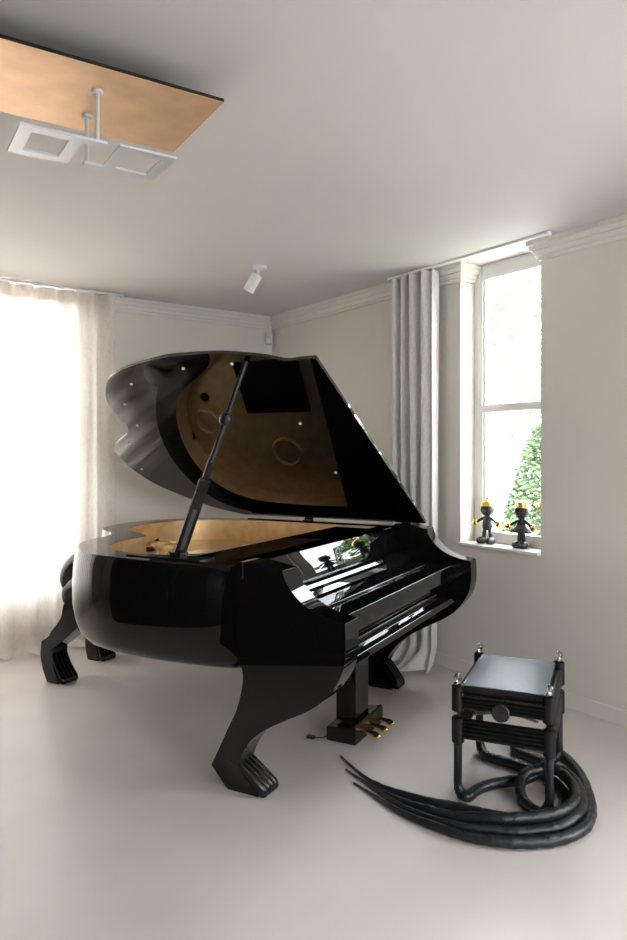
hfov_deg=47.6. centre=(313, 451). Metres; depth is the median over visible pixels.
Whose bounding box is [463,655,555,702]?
seat cushion
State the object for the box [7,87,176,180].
pendant lamp
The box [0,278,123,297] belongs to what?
rail
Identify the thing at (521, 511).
figurine
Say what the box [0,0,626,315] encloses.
ceiling
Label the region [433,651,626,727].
baseboard
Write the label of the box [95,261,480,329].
trim
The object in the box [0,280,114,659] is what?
sheer curtain
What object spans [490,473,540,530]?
ground
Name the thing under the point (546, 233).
rail
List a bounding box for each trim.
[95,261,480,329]
[526,213,626,260]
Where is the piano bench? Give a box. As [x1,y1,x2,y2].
[340,643,596,849]
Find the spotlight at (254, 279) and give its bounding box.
[244,264,266,293]
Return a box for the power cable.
[306,734,326,738]
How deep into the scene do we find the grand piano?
3.56 m
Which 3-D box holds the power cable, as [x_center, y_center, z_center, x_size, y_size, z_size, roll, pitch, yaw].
[0.020,1.450,3.613,0.114,0.013,0.040,0,0,3]
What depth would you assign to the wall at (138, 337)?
5.93 m
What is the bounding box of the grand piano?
[40,350,476,797]
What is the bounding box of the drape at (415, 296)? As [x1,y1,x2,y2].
[391,269,438,672]
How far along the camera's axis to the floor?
2.76 m
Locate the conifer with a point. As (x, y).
(530, 464)
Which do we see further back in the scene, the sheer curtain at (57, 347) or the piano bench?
the sheer curtain at (57, 347)
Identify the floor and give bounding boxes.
[0,646,626,939]
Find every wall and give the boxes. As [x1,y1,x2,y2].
[12,284,271,523]
[272,239,626,710]
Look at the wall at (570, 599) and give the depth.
4.13 m
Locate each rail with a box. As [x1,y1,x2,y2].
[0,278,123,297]
[387,231,551,280]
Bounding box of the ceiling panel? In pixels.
[0,34,223,151]
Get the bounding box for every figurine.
[471,496,501,544]
[504,500,536,548]
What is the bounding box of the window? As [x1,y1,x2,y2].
[458,252,540,555]
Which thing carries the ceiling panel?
attached to the ceiling
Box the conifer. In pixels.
[496,424,540,535]
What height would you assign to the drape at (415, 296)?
2.664 m
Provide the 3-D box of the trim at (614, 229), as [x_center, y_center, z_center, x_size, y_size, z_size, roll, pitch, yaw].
[1.899,-1.187,3.405,0.092,0.112,2.061,0,0,-36]
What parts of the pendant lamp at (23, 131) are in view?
square frame, rod, arm, arm, rod, square frame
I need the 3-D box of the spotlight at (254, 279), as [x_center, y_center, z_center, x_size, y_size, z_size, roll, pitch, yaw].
[-0.390,-1.149,4.735,0.156,0.186,0.106,0,0,0]
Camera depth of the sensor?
6.50 m
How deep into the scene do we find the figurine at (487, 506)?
4.59 m
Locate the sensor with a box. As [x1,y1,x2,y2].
[265,332,272,344]
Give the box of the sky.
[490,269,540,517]

